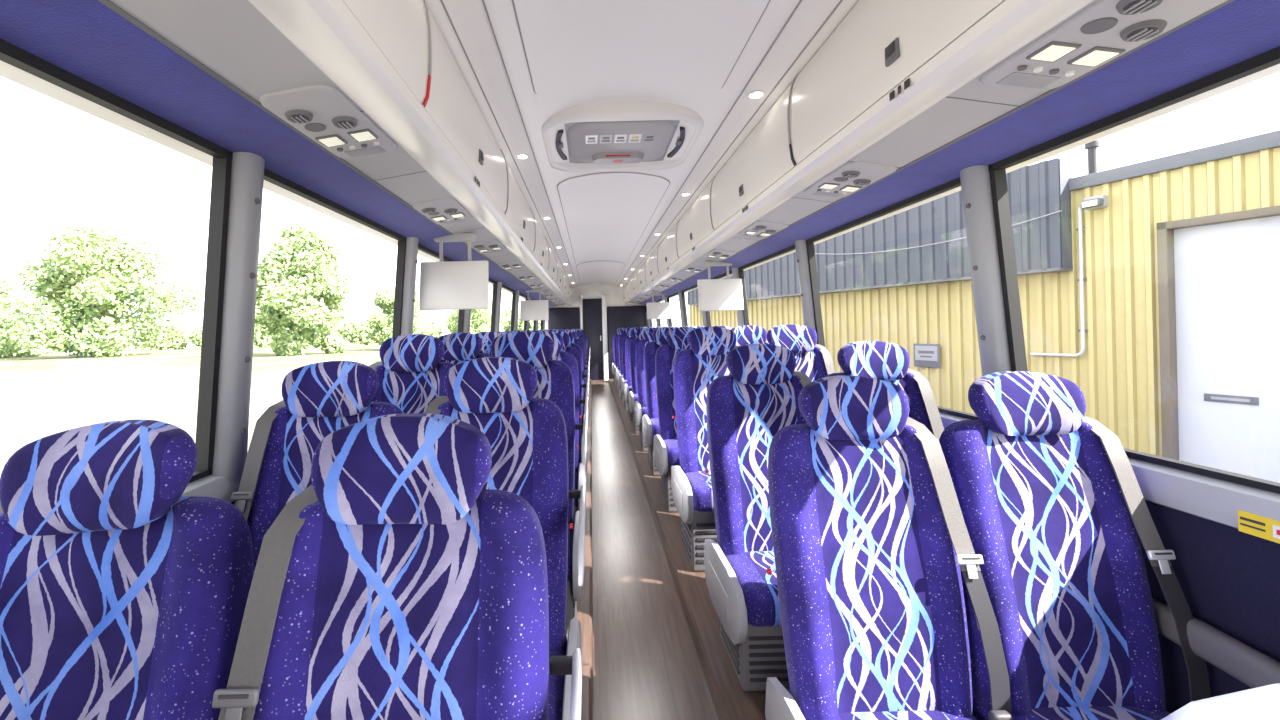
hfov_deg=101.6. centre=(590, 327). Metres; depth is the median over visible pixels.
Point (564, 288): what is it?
bin
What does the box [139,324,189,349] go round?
shrub
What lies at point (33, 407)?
ground
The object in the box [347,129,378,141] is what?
light
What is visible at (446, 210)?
air vent
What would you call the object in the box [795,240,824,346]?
pillar
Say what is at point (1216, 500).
trim
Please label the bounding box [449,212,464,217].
light
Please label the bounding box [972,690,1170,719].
seat cushion
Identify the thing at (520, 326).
shrub
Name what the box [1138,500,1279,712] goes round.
wall
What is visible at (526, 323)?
pillar
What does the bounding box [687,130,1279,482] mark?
metal building
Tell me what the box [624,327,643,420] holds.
seat
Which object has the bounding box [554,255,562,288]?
bin
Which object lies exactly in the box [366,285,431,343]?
tree
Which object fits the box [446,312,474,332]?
shrub
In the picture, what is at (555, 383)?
seat
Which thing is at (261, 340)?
shrub
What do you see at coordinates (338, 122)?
air vent
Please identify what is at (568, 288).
bin
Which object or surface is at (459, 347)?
seat
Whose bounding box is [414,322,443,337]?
shrub
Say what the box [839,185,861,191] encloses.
light
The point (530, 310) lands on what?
monitor
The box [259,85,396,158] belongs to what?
unit
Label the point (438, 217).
light
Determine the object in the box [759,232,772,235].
light
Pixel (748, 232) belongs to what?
light
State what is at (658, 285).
unit
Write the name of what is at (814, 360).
seat
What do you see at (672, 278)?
unit
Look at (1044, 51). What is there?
light
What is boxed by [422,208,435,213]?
air vent
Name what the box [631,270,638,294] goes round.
bin
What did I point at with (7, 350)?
tree
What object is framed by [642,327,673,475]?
seat
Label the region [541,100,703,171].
roof hatch
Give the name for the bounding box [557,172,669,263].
ceiling panel
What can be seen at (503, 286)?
window
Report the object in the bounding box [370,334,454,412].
seat
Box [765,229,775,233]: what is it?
air vent
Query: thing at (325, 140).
light
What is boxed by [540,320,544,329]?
pillar
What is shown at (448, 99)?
bin
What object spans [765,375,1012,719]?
seat
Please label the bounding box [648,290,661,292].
unit
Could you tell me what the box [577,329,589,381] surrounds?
seat
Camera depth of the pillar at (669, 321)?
10.13 m
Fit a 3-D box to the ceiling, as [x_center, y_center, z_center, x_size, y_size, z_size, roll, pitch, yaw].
[0.172,-1.169,5.650,2.880,0.230,16.100,-1,0,0]
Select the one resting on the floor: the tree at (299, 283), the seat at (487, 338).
the seat at (487, 338)
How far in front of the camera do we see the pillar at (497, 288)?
6.13 m
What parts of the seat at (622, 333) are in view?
backrest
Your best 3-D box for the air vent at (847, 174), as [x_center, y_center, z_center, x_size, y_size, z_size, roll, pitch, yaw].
[1.088,-0.642,2.180,0.072,0.017,0.072,7,0,0]
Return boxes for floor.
[577,379,788,719]
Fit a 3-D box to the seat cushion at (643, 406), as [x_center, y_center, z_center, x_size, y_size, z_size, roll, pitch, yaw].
[0.773,0.916,5.745,0.465,0.140,0.480,-1,0,0]
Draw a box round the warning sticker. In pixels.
[1238,510,1279,543]
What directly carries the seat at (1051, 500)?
on the floor
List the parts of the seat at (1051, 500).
backrest, armrest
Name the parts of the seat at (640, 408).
backrest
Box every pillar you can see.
[195,150,264,481]
[392,237,417,337]
[457,309,471,332]
[490,282,501,331]
[510,291,519,330]
[523,297,530,330]
[533,320,538,329]
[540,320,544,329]
[646,304,652,326]
[654,301,660,326]
[664,297,672,326]
[678,291,687,326]
[702,311,711,326]
[732,267,749,325]
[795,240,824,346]
[960,164,1027,376]
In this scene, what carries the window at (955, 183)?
in the wall at (1228, 578)
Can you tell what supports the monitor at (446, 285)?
hanging from the panel at (261, 47)
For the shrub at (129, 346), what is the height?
9.142 m
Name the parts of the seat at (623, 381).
backrest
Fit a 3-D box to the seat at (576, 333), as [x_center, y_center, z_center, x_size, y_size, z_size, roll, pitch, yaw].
[-0.304,0.680,6.833,0.578,1.326,0.677,-1,0,0]
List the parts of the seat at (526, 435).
backrest, armrest, plate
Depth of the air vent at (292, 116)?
1.43 m
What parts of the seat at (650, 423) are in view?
plate, backrest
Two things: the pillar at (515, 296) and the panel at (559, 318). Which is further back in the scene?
the panel at (559, 318)
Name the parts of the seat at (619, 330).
backrest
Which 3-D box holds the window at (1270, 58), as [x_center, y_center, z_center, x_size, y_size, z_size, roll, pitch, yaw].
[1.544,-0.113,1.170,0.117,0.990,1.520,-1,0,0]
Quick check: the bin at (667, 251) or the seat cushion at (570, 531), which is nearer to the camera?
the seat cushion at (570, 531)
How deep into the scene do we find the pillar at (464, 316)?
4.62 m
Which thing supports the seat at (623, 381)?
on the floor
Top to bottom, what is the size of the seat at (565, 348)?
1.326 m
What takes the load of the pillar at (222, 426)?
attached to the wall
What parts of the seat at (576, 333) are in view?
backrest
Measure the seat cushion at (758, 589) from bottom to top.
0.140 m
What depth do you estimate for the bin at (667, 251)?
5.66 m
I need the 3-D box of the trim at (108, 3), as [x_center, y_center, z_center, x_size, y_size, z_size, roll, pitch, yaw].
[-0.766,-0.606,5.650,0.223,0.040,16.100,-1,0,0]
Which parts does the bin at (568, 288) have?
door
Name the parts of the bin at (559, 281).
door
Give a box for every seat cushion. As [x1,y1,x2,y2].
[548,634,566,719]
[567,520,573,581]
[574,470,578,505]
[578,439,580,462]
[634,394,638,401]
[641,404,647,416]
[650,418,659,437]
[663,438,679,465]
[685,471,713,511]
[725,551,781,626]
[788,689,976,719]
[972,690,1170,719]
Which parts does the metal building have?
sign plate, door frame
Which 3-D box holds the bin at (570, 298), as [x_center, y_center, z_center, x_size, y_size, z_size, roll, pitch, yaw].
[-0.499,-0.824,12.384,0.063,0.412,1.444,-1,0,0]
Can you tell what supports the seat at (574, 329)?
on the floor
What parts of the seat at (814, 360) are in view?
backrest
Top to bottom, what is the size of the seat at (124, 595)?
1.194 m
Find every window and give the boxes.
[0,38,232,482]
[247,168,406,452]
[418,243,452,260]
[502,285,515,292]
[681,285,696,292]
[712,270,731,278]
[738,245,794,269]
[807,177,977,419]
[988,46,1279,493]
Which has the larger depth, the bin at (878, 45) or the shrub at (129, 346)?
the shrub at (129, 346)
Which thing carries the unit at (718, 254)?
attached to the panel at (919, 120)
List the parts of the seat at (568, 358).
backrest, armrest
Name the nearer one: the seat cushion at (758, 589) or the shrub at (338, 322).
the seat cushion at (758, 589)
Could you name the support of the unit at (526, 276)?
attached to the panel at (261, 47)
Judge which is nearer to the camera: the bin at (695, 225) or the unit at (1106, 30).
the unit at (1106, 30)
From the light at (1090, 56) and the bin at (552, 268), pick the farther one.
the bin at (552, 268)
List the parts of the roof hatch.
handle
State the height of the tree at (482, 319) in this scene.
10.013 m
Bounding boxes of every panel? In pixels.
[0,0,571,307]
[512,0,770,96]
[548,307,579,329]
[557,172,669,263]
[576,260,625,285]
[607,306,648,378]
[624,0,1279,304]
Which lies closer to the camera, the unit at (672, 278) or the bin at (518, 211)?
the bin at (518, 211)
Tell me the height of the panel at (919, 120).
0.485 m
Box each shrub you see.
[113,322,133,350]
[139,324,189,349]
[186,326,202,346]
[253,320,280,347]
[298,315,342,346]
[338,318,380,345]
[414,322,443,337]
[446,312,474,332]
[500,305,540,330]
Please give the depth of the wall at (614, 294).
13.70 m
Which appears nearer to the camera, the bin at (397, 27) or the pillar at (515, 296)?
the bin at (397, 27)
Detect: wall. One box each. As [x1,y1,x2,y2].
[545,284,653,381]
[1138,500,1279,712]
[1161,683,1279,719]
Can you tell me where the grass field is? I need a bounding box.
[0,343,380,374]
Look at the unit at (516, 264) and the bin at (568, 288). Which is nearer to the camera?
the unit at (516, 264)
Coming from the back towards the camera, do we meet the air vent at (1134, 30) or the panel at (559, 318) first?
the panel at (559, 318)
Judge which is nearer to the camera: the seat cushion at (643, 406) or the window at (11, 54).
the window at (11, 54)
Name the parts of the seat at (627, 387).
backrest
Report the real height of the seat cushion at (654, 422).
0.140 m
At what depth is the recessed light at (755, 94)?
2.41 m
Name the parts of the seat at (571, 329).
backrest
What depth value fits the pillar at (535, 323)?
10.66 m
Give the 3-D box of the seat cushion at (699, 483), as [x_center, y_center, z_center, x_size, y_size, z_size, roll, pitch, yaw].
[0.773,0.916,2.995,0.465,0.140,0.480,-1,0,0]
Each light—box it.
[315,134,347,146]
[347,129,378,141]
[431,215,446,220]
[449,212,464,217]
[516,154,528,158]
[745,231,756,233]
[748,90,764,98]
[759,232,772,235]
[818,182,839,188]
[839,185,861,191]
[1026,41,1081,61]
[1067,46,1124,66]
[1079,195,1107,209]
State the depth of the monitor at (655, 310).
9.54 m
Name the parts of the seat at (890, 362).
backrest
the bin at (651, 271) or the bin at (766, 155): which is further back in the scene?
the bin at (651, 271)
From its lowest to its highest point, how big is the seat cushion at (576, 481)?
0.140 m
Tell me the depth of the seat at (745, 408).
2.19 m
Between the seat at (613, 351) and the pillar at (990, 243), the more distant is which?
the seat at (613, 351)
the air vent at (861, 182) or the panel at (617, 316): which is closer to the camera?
the air vent at (861, 182)
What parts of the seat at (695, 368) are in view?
plate, backrest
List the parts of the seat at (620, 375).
backrest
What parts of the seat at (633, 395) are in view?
backrest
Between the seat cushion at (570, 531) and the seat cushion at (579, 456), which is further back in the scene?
the seat cushion at (579, 456)
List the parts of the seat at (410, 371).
backrest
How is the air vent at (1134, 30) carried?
attached to the unit at (1106, 30)
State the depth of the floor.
2.58 m
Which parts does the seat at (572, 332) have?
backrest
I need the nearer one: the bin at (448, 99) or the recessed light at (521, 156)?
the bin at (448, 99)
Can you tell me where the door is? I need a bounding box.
[580,295,607,380]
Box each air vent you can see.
[285,109,312,123]
[332,116,357,129]
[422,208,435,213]
[444,208,457,213]
[755,225,766,229]
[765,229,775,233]
[842,171,859,177]
[853,179,870,185]
[1116,0,1162,14]
[1120,19,1166,41]
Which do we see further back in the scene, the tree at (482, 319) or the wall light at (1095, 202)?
the tree at (482, 319)
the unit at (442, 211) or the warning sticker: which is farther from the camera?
the unit at (442, 211)
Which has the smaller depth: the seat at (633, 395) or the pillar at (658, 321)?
the seat at (633, 395)
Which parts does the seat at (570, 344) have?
backrest, armrest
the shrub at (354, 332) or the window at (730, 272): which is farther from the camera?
the shrub at (354, 332)
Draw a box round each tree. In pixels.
[0,226,202,357]
[0,279,44,357]
[254,223,350,355]
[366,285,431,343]
[442,300,508,333]
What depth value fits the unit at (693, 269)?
5.68 m
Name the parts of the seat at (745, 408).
plate, backrest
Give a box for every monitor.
[419,233,488,310]
[520,288,548,320]
[647,293,670,318]
[697,261,743,310]
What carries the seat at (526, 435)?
on the floor
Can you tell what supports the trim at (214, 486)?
attached to the wall
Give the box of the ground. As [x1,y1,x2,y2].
[0,335,442,476]
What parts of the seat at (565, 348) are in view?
backrest, armrest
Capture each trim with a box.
[98,0,557,305]
[181,474,239,502]
[630,0,1234,303]
[939,412,1279,528]
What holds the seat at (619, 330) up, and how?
on the floor
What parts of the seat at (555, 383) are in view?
backrest, armrest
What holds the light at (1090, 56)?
attached to the unit at (1106, 30)
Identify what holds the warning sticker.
attached to the wall at (1228, 578)
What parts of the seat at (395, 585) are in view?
backrest, armrest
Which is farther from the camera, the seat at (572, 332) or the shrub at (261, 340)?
the shrub at (261, 340)
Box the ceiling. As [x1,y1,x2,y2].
[426,0,858,287]
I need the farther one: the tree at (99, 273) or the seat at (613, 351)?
the tree at (99, 273)
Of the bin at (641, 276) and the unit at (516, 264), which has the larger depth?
the bin at (641, 276)
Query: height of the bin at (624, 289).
0.412 m
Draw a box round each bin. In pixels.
[343,0,426,102]
[421,0,506,212]
[500,149,534,250]
[530,208,548,269]
[545,237,556,280]
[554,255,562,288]
[560,267,566,293]
[565,277,569,297]
[568,283,571,301]
[623,283,627,301]
[626,277,632,298]
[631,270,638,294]
[637,260,646,289]
[645,244,659,282]
[658,220,679,272]
[677,176,715,257]
[711,75,798,229]
[791,0,1005,163]
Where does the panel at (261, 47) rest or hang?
attached to the ceiling
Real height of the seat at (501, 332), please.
1.331 m
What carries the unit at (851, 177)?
attached to the panel at (919, 120)
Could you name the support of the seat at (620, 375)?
on the floor
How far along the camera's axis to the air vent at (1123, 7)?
1.03 m
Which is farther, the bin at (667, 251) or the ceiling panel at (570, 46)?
the bin at (667, 251)
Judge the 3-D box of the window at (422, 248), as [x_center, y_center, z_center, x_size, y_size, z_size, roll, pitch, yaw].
[-1.148,-0.047,3.925,0.117,0.990,1.390,-1,0,0]
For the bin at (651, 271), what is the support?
attached to the panel at (919, 120)
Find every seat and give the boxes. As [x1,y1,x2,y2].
[0,420,252,719]
[212,413,581,719]
[231,361,402,574]
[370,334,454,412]
[424,357,585,719]
[439,333,491,364]
[475,332,502,355]
[490,331,586,639]
[497,331,512,334]
[532,331,587,522]
[546,330,588,471]
[558,330,588,443]
[561,329,588,416]
[566,329,589,413]
[571,329,589,396]
[574,329,589,383]
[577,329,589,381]
[612,328,619,384]
[614,328,622,389]
[616,328,625,395]
[618,327,632,401]
[621,327,637,410]
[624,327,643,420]
[629,327,650,433]
[634,327,660,451]
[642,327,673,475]
[654,327,696,511]
[671,326,738,571]
[704,344,811,691]
[731,325,768,345]
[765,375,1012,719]
[767,325,835,381]
[825,341,943,439]
[939,371,1279,719]
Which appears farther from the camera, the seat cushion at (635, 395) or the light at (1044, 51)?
the seat cushion at (635, 395)
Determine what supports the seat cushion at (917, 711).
on the seat at (872, 543)
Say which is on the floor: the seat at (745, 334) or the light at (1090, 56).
the seat at (745, 334)
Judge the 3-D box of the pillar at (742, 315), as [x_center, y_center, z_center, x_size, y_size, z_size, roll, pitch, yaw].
[1.533,-0.103,5.270,0.190,1.089,0.170,-1,0,0]
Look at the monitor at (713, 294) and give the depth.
4.98 m
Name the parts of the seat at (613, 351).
backrest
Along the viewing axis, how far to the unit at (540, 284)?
7.23 m
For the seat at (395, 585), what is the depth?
0.85 m
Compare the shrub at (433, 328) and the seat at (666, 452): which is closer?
the seat at (666, 452)
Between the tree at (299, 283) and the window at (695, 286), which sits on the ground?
the tree at (299, 283)
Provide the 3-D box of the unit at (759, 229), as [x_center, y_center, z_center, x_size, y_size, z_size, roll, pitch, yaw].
[1.135,-0.645,3.460,0.203,0.050,0.500,-1,0,0]
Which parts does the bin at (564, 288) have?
door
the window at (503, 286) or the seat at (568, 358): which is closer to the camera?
the seat at (568, 358)
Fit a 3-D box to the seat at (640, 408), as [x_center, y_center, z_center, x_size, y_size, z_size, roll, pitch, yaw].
[0.767,0.654,5.793,0.555,1.326,0.677,-1,0,0]
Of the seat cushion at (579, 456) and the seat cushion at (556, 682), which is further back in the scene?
the seat cushion at (579, 456)
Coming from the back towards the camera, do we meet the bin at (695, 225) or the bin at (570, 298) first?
the bin at (570, 298)
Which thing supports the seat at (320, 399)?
on the floor
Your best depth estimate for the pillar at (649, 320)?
13.41 m
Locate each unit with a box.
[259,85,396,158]
[412,198,472,224]
[471,239,505,253]
[498,260,524,269]
[516,273,536,280]
[528,282,544,287]
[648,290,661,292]
[656,284,672,287]
[667,276,686,281]
[681,266,705,272]
[703,249,736,259]
[738,221,787,238]
[804,161,896,197]
[982,0,1226,91]
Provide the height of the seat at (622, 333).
1.326 m
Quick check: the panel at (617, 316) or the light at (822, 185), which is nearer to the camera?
the light at (822, 185)
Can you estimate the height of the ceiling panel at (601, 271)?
0.072 m
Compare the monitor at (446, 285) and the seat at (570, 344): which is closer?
the monitor at (446, 285)
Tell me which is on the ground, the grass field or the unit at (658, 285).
the grass field
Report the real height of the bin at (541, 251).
0.412 m
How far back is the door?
13.64 m
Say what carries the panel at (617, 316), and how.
attached to the wall at (614, 294)
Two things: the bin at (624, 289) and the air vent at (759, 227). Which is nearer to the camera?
the air vent at (759, 227)
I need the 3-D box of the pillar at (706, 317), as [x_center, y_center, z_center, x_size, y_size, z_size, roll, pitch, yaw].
[1.533,-0.103,6.910,0.190,1.089,0.170,-1,0,0]
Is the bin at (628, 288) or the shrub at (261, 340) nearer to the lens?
the bin at (628, 288)
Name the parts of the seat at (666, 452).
plate, backrest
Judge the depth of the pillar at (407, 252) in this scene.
3.11 m
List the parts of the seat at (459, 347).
backrest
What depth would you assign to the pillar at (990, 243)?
1.94 m
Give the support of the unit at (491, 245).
attached to the panel at (261, 47)
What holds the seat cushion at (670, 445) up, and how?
on the seat at (666, 452)
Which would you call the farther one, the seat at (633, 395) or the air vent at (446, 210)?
the seat at (633, 395)
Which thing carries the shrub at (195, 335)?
on the ground
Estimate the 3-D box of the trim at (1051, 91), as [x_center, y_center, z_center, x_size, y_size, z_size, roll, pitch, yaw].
[1.136,-0.652,5.650,0.223,0.040,16.100,-1,0,0]
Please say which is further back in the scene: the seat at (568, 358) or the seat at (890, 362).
the seat at (568, 358)
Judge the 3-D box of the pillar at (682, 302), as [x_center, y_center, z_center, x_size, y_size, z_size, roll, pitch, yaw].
[1.533,-0.103,8.550,0.190,1.089,0.170,-1,0,0]
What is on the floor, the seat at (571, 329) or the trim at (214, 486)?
the seat at (571, 329)
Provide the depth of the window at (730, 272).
5.85 m
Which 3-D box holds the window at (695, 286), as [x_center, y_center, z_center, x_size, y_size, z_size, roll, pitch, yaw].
[1.544,-0.113,7.730,0.117,0.990,1.520,-1,0,0]
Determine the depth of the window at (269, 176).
2.17 m
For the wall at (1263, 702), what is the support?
on the floor
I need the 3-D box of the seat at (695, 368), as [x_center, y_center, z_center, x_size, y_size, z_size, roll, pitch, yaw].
[0.767,0.654,3.043,0.555,1.326,0.677,-1,0,0]

